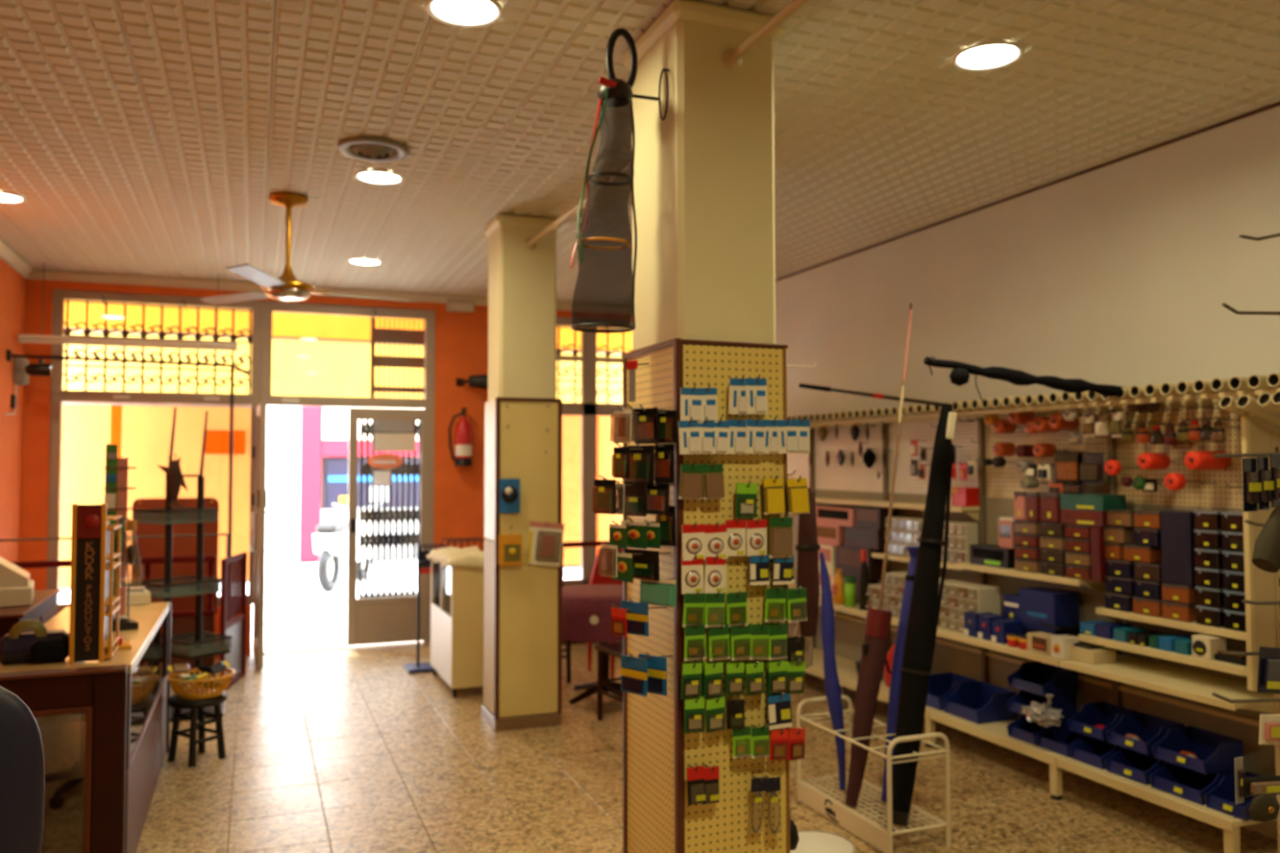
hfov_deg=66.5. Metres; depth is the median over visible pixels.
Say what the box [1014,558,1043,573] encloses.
box
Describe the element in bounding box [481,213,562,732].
column
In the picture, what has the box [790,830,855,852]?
basin
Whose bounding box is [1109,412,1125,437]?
blister pack
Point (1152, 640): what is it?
print
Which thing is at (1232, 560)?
box
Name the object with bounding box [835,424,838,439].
lure
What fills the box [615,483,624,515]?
pack
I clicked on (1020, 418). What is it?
spool
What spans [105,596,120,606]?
shelf
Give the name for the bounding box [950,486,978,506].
carton
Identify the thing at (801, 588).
pack
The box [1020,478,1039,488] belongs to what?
spool
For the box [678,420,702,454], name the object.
pack
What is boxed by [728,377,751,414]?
pack
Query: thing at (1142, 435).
fringed lure
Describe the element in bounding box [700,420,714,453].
pack
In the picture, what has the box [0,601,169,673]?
countertop
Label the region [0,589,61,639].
countertop
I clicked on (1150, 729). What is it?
storage bin
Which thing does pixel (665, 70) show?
wire loop
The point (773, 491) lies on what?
pack
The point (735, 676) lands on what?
pack
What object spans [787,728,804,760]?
pack
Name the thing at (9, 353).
rail
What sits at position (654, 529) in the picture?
pack
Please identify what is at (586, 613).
chair
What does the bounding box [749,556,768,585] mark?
pack
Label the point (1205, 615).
box
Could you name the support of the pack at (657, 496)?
hanging from the column at (704, 179)
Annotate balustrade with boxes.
[11,555,215,678]
[561,540,621,645]
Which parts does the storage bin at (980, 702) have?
panel, floor panel, panel, panel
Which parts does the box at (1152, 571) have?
lid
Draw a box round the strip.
[626,360,649,402]
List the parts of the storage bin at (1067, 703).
panel, floor panel, panel, panel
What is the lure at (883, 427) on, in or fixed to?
hanging from the wall shelving at (909, 497)
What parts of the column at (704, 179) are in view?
edge trim, trim, edge trim, crown, trim, edge trim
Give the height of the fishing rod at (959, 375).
0.185 m
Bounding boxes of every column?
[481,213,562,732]
[599,0,817,852]
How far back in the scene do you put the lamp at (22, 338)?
7.57 m
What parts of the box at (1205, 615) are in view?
lid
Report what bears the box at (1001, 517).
on the box
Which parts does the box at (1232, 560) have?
lid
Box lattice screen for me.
[219,551,247,691]
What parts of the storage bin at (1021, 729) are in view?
floor panel, panel, panel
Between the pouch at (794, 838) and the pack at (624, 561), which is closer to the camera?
the pack at (624, 561)
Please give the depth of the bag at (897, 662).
4.38 m
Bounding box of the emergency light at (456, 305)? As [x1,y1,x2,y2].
[446,299,474,312]
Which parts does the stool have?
leg, leg, seat, leg, leg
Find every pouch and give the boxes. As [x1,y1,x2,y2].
[790,811,799,850]
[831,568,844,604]
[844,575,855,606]
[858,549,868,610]
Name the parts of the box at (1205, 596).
lid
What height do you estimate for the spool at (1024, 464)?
0.061 m
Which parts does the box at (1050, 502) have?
lid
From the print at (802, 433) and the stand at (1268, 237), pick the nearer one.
the stand at (1268, 237)
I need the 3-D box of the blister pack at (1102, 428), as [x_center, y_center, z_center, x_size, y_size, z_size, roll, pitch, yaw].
[2.245,-0.002,4.740,0.021,0.120,0.108,1,-2,-22]
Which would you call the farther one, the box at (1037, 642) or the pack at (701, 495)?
the box at (1037, 642)
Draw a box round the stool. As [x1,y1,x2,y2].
[167,691,227,767]
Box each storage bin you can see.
[926,672,977,711]
[942,680,1017,724]
[1006,661,1078,697]
[1006,689,1076,719]
[1006,715,1068,745]
[1035,719,1084,757]
[1066,701,1138,741]
[1068,735,1120,769]
[1104,746,1164,785]
[1105,712,1183,755]
[1148,761,1235,805]
[1151,725,1243,774]
[1204,771,1276,821]
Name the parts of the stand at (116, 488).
panel, pink panel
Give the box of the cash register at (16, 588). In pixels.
[0,556,34,608]
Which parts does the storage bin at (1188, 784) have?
panel, floor panel, panel, panel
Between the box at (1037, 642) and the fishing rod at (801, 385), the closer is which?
the box at (1037, 642)
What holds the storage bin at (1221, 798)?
on the wall shelving at (1177, 687)
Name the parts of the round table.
column leg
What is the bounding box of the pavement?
[58,557,580,652]
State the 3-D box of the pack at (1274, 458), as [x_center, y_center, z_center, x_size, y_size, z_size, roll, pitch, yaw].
[1.923,0.163,2.928,0.065,0.161,0.020,1,-2,-22]
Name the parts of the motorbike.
seat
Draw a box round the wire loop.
[658,68,669,120]
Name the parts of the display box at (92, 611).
head panel, post, post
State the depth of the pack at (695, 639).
3.07 m
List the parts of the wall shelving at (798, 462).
shelf, panel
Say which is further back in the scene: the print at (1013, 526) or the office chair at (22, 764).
the print at (1013, 526)
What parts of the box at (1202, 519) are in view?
lid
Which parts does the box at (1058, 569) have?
lid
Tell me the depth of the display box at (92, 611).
3.79 m
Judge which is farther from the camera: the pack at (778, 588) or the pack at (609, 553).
the pack at (778, 588)
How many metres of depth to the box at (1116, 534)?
4.58 m
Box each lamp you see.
[17,262,237,351]
[25,359,52,376]
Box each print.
[589,615,598,624]
[690,431,699,437]
[692,400,701,405]
[704,431,712,437]
[706,399,715,404]
[719,431,727,437]
[737,431,745,437]
[741,391,745,396]
[750,564,755,579]
[755,431,764,437]
[756,390,765,395]
[768,704,776,723]
[772,431,777,436]
[773,564,779,578]
[786,431,794,436]
[800,431,807,436]
[817,508,848,519]
[817,526,835,538]
[817,547,831,562]
[818,573,831,586]
[838,548,866,567]
[843,578,857,593]
[847,528,874,542]
[857,509,876,521]
[973,547,1004,560]
[1000,516,1013,520]
[1000,524,1010,538]
[1013,525,1014,538]
[1026,610,1047,618]
[1063,496,1097,505]
[1064,511,1097,520]
[1080,623,1092,631]
[1091,533,1099,561]
[1096,625,1107,634]
[1114,630,1124,637]
[1128,634,1134,640]
[1137,636,1145,643]
[1149,637,1155,644]
[1159,639,1169,647]
[1162,520,1187,558]
[1175,641,1186,650]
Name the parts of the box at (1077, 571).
lid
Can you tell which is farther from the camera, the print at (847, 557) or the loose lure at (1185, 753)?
the print at (847, 557)
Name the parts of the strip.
cord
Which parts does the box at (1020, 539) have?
lid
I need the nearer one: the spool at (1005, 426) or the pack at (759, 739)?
the pack at (759, 739)
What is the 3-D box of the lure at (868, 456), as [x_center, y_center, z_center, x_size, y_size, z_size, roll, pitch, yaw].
[1.558,0.217,6.628,0.061,0.140,0.128,1,-2,-22]
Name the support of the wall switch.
attached to the wall at (12, 284)
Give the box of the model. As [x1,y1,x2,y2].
[157,451,187,507]
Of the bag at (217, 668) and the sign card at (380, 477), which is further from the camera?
the sign card at (380, 477)
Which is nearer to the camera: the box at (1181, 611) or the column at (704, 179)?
the column at (704, 179)
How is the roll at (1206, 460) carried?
hanging from the wall shelving at (1177, 687)
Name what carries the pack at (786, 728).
hanging from the column at (704, 179)
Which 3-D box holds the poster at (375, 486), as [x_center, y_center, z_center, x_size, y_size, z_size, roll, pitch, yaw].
[-4.425,1.147,16.543,0.300,0.270,0.020,1,-2,-22]
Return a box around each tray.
[111,635,131,649]
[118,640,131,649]
[170,649,230,660]
[1213,649,1246,665]
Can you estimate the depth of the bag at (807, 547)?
3.54 m
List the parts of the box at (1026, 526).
lid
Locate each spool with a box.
[982,458,992,465]
[983,413,999,425]
[991,457,1006,467]
[992,419,1016,433]
[992,442,1015,456]
[1008,411,1035,425]
[1014,444,1035,457]
[1016,460,1035,471]
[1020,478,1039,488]
[1024,421,1038,433]
[1032,416,1058,432]
[1032,443,1057,457]
[1048,413,1079,430]
[1062,408,1076,420]
[1121,476,1133,487]
[1132,476,1146,489]
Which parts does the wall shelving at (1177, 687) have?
shelf, shelf, shelf, shelf, rail, panel, leg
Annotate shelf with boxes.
[35,712,85,725]
[104,636,119,648]
[104,645,119,658]
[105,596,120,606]
[105,604,119,616]
[106,515,121,520]
[106,524,121,530]
[106,552,121,559]
[106,561,120,570]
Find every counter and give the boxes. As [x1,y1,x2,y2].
[0,601,171,852]
[0,664,128,852]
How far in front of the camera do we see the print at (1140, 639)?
4.38 m
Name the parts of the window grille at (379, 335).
post, rod, rod, rod, rod, rod, rod, rod, rod, rod, rod, rod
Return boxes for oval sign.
[368,453,403,468]
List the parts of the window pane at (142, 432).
curtain panel, canopy panel, canopy panel, curtain rod, curtain panel, canopy panel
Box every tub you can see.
[1007,639,1018,647]
[1018,642,1026,649]
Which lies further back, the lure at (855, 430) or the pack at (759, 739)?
the lure at (855, 430)
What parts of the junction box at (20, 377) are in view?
lid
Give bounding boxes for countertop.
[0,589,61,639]
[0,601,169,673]
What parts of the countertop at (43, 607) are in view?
door, door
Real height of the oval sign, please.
0.136 m
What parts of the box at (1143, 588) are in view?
lid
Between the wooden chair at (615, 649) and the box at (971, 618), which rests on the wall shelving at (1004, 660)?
the box at (971, 618)
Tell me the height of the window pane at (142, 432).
2.822 m
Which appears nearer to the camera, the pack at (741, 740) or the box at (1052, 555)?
the pack at (741, 740)
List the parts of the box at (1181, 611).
lid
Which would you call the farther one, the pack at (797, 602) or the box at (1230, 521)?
the box at (1230, 521)
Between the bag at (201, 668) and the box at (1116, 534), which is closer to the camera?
the box at (1116, 534)
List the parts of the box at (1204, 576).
lid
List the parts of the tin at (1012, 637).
lid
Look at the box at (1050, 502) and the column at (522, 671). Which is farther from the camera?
the column at (522, 671)
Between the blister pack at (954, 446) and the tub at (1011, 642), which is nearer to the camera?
the tub at (1011, 642)
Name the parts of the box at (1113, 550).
lid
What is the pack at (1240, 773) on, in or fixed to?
hanging from the stand at (1268, 237)
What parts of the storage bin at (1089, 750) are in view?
panel, floor panel, panel, panel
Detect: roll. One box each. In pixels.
[1104,459,1121,475]
[1126,402,1159,412]
[1137,453,1170,469]
[1164,473,1186,490]
[1183,450,1230,470]
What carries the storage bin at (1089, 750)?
on the wall shelving at (1177, 687)
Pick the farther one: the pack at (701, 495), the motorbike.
the motorbike
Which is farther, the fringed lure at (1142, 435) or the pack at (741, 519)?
the fringed lure at (1142, 435)
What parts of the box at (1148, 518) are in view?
lid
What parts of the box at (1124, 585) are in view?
lid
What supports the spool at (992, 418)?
hanging from the wall shelving at (1004, 660)
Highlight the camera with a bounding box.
[456,373,488,389]
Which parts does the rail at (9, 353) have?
wall plate, drop rod, hook arm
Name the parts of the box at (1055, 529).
lid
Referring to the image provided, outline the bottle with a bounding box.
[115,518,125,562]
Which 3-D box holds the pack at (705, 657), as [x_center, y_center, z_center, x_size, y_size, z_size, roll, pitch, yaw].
[0.179,0.682,3.089,0.071,0.111,0.019,1,-2,-18]
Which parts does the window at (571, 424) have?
canopy panel, curtain panel, canopy panel, curtain panel, canopy panel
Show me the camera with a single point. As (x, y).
(480, 381)
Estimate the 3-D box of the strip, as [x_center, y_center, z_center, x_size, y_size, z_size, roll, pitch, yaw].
[0.000,-0.152,3.319,0.086,0.140,0.050,2,-3,-44]
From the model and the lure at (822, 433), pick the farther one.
the lure at (822, 433)
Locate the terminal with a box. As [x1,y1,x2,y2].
[111,614,138,631]
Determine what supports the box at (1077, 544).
on the box at (1081, 558)
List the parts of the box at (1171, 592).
lid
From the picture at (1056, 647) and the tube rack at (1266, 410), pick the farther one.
the picture at (1056, 647)
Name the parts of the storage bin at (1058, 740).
panel, floor panel, panel, panel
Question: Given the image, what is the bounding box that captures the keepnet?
[570,27,658,333]
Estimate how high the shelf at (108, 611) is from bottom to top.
0.012 m
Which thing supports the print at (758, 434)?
on the pack at (755, 432)
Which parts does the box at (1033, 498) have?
lid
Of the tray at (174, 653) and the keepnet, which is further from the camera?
the tray at (174, 653)
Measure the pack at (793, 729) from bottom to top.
0.097 m
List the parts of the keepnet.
cord, cord, cord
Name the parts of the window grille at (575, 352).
rail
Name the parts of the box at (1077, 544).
lid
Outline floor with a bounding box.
[135,640,1278,852]
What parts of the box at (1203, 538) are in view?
lid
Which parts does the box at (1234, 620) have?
lid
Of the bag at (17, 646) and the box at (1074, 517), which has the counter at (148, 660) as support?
the bag at (17, 646)
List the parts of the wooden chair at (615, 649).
leg, seat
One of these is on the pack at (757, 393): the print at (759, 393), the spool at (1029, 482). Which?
the print at (759, 393)
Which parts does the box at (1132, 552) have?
lid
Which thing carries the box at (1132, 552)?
on the box at (1152, 571)
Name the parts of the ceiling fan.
blade, blade, rod, blade arm, blade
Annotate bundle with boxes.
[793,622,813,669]
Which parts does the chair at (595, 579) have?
leg, backrest, leg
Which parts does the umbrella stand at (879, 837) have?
rail, panel, rail, rail, rail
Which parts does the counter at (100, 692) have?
panel, panel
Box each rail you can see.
[0,533,229,622]
[6,349,249,621]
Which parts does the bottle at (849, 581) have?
lid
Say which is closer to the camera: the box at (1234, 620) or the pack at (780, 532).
the pack at (780, 532)
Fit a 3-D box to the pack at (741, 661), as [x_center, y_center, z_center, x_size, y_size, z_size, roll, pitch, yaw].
[0.307,0.809,3.136,0.063,0.101,0.018,2,-3,-16]
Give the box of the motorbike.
[312,502,382,591]
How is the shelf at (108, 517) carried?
attached to the display box at (92, 611)
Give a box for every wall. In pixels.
[0,257,26,562]
[19,279,632,657]
[775,101,1279,839]
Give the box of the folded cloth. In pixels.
[426,546,484,568]
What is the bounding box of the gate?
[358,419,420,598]
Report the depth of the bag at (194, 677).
5.17 m
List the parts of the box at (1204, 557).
lid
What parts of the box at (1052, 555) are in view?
lid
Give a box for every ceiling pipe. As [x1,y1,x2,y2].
[524,195,586,249]
[722,0,809,69]
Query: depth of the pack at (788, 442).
3.21 m
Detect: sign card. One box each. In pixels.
[373,471,390,484]
[374,419,413,432]
[374,433,415,451]
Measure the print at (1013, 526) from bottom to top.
0.072 m
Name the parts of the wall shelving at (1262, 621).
edge post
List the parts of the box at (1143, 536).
lid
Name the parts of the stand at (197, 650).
post, post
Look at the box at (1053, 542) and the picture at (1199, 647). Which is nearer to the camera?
the picture at (1199, 647)
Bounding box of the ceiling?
[0,0,1279,302]
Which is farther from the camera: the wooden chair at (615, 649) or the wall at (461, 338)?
the wall at (461, 338)
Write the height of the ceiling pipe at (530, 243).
0.072 m
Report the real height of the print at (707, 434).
0.034 m
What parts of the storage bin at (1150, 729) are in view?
panel, floor panel, panel, panel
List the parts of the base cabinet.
post, post, glass, post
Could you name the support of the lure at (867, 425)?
hanging from the wall shelving at (846, 485)
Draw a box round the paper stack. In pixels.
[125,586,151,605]
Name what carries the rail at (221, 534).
on the floor
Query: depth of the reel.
2.78 m
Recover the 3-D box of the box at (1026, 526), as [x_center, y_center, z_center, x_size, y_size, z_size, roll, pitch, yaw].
[2.086,0.528,5.128,0.174,0.062,0.153,1,-2,-22]
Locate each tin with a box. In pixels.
[1006,632,1020,647]
[1017,635,1027,649]
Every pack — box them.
[498,533,522,565]
[499,477,519,513]
[525,520,564,566]
[592,479,616,514]
[597,544,617,577]
[608,524,626,548]
[609,410,631,443]
[610,607,626,637]
[611,446,630,478]
[612,552,633,582]
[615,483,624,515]
[620,520,647,549]
[620,600,648,636]
[620,654,647,697]
[623,407,641,440]
[623,481,647,516]
[624,548,659,581]
[625,444,654,485]
[632,407,659,444]
[638,653,666,696]
[640,578,676,607]
[646,483,669,515]
[646,522,660,548]
[653,444,674,483]
[655,505,675,546]
[657,410,676,443]
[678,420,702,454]
[679,463,702,499]
[680,387,702,422]
[680,662,702,699]
[681,464,702,499]
[681,524,694,557]
[681,524,706,560]
[681,556,703,594]
[681,661,702,696]
[682,593,705,626]
[684,624,705,661]
[684,697,704,733]
[686,765,705,805]
[697,387,717,422]
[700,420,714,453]
[701,661,721,696]
[702,463,724,499]
[702,765,719,804]
[703,556,725,593]
[703,623,706,658]
[703,662,723,699]
[704,524,728,559]
[704,560,726,591]
[704,593,724,627]
[705,697,724,733]
[708,624,729,661]
[712,420,729,453]
[724,520,746,555]
[724,623,730,656]
[724,661,743,693]
[725,592,747,626]
[725,662,744,696]
[726,699,744,729]
[727,419,746,454]
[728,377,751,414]
[729,623,749,659]
[730,624,751,661]
[732,726,751,758]
[735,483,757,517]
[741,519,746,555]
[745,377,767,413]
[745,419,765,453]
[745,660,762,693]
[745,662,764,696]
[746,520,767,556]
[748,625,770,659]
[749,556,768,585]
[750,555,769,583]
[750,777,766,833]
[751,622,769,625]
[751,726,768,758]
[761,478,773,514]
[762,419,782,453]
[763,478,784,515]
[764,589,786,622]
[765,659,785,693]
[765,777,781,834]
[766,693,785,726]
[767,517,792,555]
[767,693,792,729]
[768,517,792,558]
[768,587,786,620]
[768,624,786,660]
[768,660,787,694]
[769,623,787,626]
[769,729,788,760]
[772,556,793,584]
[772,727,788,756]
[777,419,797,453]
[785,661,805,694]
[786,478,796,514]
[786,478,809,514]
[786,587,805,621]
[786,588,807,622]
[786,637,804,665]
[787,727,804,731]
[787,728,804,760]
[790,419,808,453]
[791,555,794,582]
[808,420,809,453]
[910,440,917,455]
[910,459,917,475]
[918,464,924,479]
[920,448,926,459]
[951,462,956,479]
[952,445,955,463]
[958,462,967,479]
[967,459,975,476]
[998,520,1013,548]
[1013,521,1017,548]
[1025,464,1036,477]
[1037,464,1049,479]
[1048,482,1062,492]
[1053,450,1083,484]
[1062,482,1084,493]
[1068,432,1084,444]
[1077,452,1104,485]
[1080,416,1097,436]
[1093,413,1112,439]
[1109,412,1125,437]
[1142,478,1157,492]
[1170,440,1197,450]
[1234,756,1245,804]
[1242,457,1261,511]
[1242,775,1279,796]
[1257,456,1274,510]
[1257,646,1279,693]
[1258,714,1279,744]
[1269,453,1279,507]
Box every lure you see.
[808,453,811,466]
[817,425,827,441]
[825,451,829,467]
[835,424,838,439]
[835,449,845,466]
[849,422,860,441]
[851,452,853,466]
[857,441,862,457]
[862,448,875,468]
[866,424,869,439]
[881,422,884,439]
[882,449,886,466]
[1094,724,1106,728]
[1120,423,1134,442]
[1124,733,1142,741]
[1136,423,1150,443]
[1150,425,1164,444]
[1163,425,1177,444]
[1175,421,1190,441]
[1178,751,1198,759]
[1187,419,1200,439]
[1199,419,1212,440]
[1209,420,1226,441]
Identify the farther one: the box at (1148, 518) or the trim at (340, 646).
the trim at (340, 646)
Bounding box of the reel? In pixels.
[1248,794,1279,822]
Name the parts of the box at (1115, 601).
lid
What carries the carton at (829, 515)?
on the carton at (827, 535)
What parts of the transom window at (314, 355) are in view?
canopy panel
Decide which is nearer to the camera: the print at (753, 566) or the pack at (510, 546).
the print at (753, 566)
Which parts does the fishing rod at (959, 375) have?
knob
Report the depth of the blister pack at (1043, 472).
5.08 m
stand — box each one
[104,444,136,614]
[131,407,231,722]
[404,537,484,674]
[796,695,951,852]
[1212,232,1279,703]
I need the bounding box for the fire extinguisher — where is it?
[448,408,471,466]
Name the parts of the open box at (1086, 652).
lid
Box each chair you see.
[0,685,44,852]
[561,584,622,642]
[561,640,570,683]
[587,542,622,678]
[594,642,622,720]
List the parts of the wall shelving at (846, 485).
shelf, rail, shelf, shelf, panel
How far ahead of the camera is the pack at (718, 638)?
3.10 m
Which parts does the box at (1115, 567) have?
lid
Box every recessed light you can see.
[0,191,26,203]
[346,257,382,266]
[353,169,404,185]
[424,0,503,27]
[951,40,1025,71]
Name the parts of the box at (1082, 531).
lid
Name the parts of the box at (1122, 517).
lid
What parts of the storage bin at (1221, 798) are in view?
panel, floor panel, panel, panel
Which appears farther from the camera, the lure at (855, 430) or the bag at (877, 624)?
the lure at (855, 430)
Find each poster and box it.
[338,496,347,502]
[369,485,388,502]
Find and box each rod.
[798,383,942,406]
[878,302,912,608]
[923,356,1124,401]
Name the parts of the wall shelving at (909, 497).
drawer unit, drawer, drawer, drawer, drawer, drawer, drawer, drawer, shelf, drawer, drawer, drawer, drawer, shelf, drawer, drawer, drawer, drawer, drawer, drawer, drawer, drawer, drawer, drawer unit, drawer, drawer, drawer unit, shelf, drawer, drawer, shelf, leg, panel, rail, drawer, drawer, drawer, drawer, drawer, drawer unit, drawer, drawer, drawer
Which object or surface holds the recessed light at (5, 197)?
in the ceiling
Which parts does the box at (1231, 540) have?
lid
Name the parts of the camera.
plate, arm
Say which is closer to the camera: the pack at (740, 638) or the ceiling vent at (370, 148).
the pack at (740, 638)
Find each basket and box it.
[165,667,235,699]
[415,543,449,563]
[441,537,484,551]
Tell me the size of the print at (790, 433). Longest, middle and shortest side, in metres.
0.035 x 0.029 x 0.002 m
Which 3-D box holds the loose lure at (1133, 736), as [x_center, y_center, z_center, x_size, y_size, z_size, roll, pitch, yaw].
[2.230,1.413,4.414,0.060,0.040,0.092,1,-2,-22]
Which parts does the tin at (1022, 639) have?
lid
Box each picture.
[1031,635,1046,651]
[1053,644,1060,653]
[1192,640,1206,655]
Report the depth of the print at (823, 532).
6.91 m
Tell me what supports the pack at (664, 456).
hanging from the column at (704, 179)
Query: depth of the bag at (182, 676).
5.32 m
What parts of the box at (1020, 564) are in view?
lid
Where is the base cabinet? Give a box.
[430,551,484,697]
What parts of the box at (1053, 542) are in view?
lid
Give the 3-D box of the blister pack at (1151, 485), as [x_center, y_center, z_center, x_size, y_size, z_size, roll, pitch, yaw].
[2.340,0.270,4.490,0.021,0.060,0.081,1,-2,-22]
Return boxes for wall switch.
[10,394,16,408]
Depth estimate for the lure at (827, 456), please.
7.10 m
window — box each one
[46,288,262,613]
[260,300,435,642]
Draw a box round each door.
[249,400,274,668]
[346,408,430,645]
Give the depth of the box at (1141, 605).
4.42 m
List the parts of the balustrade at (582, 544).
rail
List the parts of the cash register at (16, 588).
drawer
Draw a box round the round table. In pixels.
[568,642,622,705]
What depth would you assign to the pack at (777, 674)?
3.18 m
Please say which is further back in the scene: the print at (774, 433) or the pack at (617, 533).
the print at (774, 433)
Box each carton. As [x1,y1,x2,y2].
[815,506,855,526]
[816,523,844,546]
[817,544,835,572]
[818,568,835,596]
[835,544,887,580]
[842,575,876,603]
[844,526,885,550]
[855,506,897,529]
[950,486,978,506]
[1080,620,1111,635]
[1090,526,1111,582]
[1095,622,1131,639]
[1113,626,1147,642]
[1127,631,1158,644]
[1137,632,1165,646]
[1149,634,1174,648]
[1158,635,1191,652]
[1160,510,1200,586]
[1174,638,1192,655]
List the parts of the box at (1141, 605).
lid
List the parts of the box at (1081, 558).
lid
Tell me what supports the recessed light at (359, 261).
in the ceiling
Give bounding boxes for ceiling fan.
[200,191,412,304]
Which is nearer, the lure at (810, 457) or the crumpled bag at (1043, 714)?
the crumpled bag at (1043, 714)
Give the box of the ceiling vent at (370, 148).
[337,136,409,162]
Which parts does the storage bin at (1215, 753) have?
panel, floor panel, panel, panel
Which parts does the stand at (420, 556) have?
plate, red panel, blue panel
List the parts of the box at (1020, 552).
lid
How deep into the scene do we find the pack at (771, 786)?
3.15 m
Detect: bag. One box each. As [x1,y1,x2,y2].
[0,619,69,665]
[120,516,142,617]
[167,663,190,672]
[175,673,191,679]
[177,674,198,684]
[195,672,208,679]
[197,665,211,672]
[204,680,225,688]
[208,660,231,675]
[787,478,820,636]
[819,552,845,790]
[844,607,893,807]
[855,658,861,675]
[881,546,919,802]
[884,637,896,688]
[892,403,956,826]
[1020,694,1064,728]
[1251,503,1279,573]
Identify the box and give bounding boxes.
[5,357,29,414]
[68,503,121,663]
[963,611,992,637]
[969,543,1018,568]
[977,613,1006,640]
[991,618,1021,644]
[998,515,1022,521]
[1003,593,1019,620]
[1013,491,1027,519]
[1014,520,1048,533]
[1014,533,1044,546]
[1014,545,1044,559]
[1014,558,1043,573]
[1018,586,1083,642]
[1026,491,1048,520]
[1026,631,1055,654]
[1040,492,1070,522]
[1040,522,1065,536]
[1040,535,1071,550]
[1040,548,1068,563]
[1040,560,1066,576]
[1050,634,1078,659]
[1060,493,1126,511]
[1061,508,1109,526]
[1065,524,1094,538]
[1065,537,1091,552]
[1065,551,1091,566]
[1065,564,1091,580]
[1070,642,1115,664]
[1099,525,1143,542]
[1104,542,1133,559]
[1104,575,1138,595]
[1104,591,1136,612]
[1105,559,1140,577]
[1106,508,1146,526]
[1123,543,1161,563]
[1133,528,1160,546]
[1133,562,1161,582]
[1133,595,1165,617]
[1134,510,1160,528]
[1134,579,1162,599]
[1161,582,1195,604]
[1162,600,1198,622]
[1191,634,1226,659]
[1193,510,1238,529]
[1194,528,1231,549]
[1194,547,1228,568]
[1195,567,1226,588]
[1195,586,1226,608]
[1195,604,1226,626]
[1221,511,1243,531]
[1222,531,1244,551]
[1222,550,1244,571]
[1222,569,1244,591]
[1222,589,1245,611]
[1223,608,1245,631]
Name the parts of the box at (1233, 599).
lid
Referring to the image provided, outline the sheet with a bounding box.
[131,497,218,613]
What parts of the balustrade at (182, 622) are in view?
rail, rail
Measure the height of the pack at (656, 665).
0.120 m
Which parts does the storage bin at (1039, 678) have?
panel, floor panel, panel, panel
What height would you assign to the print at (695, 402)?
0.035 m
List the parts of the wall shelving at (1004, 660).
drawer, drawer, drawer, drawer, drawer, drawer, drawer, drawer, drawer, drawer, drawer, drawer, drawer unit, drawer, drawer, shelf, shelf, shelf, rail, panel, leg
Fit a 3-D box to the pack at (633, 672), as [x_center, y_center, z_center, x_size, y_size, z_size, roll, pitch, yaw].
[-0.022,0.791,3.098,0.115,0.115,0.013,-2,-5,44]
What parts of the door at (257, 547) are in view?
pane, pull handle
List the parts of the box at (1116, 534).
lid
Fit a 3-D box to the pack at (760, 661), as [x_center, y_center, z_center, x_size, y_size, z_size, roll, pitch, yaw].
[0.375,0.815,3.164,0.067,0.103,0.019,1,-2,-26]
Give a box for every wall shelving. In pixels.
[786,428,816,675]
[804,422,890,704]
[838,417,988,747]
[929,409,1121,800]
[1056,402,1276,852]
[1240,412,1279,852]
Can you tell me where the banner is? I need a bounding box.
[204,430,245,453]
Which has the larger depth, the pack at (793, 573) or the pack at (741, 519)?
the pack at (793, 573)
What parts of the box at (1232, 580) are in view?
lid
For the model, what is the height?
0.352 m
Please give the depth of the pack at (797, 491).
3.21 m
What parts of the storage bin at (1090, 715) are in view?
panel, floor panel, panel, panel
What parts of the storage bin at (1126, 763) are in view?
panel, floor panel, panel, panel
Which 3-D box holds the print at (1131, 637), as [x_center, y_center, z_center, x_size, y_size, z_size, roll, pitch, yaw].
[2.234,0.960,4.432,0.002,0.022,0.035,1,-2,-22]
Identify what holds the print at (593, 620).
attached to the chair at (586, 613)
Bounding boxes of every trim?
[0,239,33,278]
[26,268,632,314]
[263,644,347,654]
[775,101,1279,281]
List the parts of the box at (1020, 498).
lid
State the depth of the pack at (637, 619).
3.12 m
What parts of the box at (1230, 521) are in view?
lid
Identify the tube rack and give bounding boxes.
[786,373,1279,428]
[1219,391,1279,434]
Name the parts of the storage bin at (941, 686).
panel, panel, panel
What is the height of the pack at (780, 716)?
0.109 m
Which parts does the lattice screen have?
panel, cross rail, cross rail, cross rail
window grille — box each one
[63,300,252,394]
[369,316,424,399]
[555,325,632,403]
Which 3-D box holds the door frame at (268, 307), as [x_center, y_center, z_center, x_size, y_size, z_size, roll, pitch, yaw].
[-2.542,0.429,8.541,1.470,2.995,0.127,1,-2,-22]
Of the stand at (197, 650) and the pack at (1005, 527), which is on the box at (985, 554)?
the pack at (1005, 527)
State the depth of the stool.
5.25 m
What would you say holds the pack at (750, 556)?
hanging from the column at (704, 179)
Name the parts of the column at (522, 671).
edge trim, crown, trim, edge trim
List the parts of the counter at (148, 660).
corner post, rail, glass, corner post, post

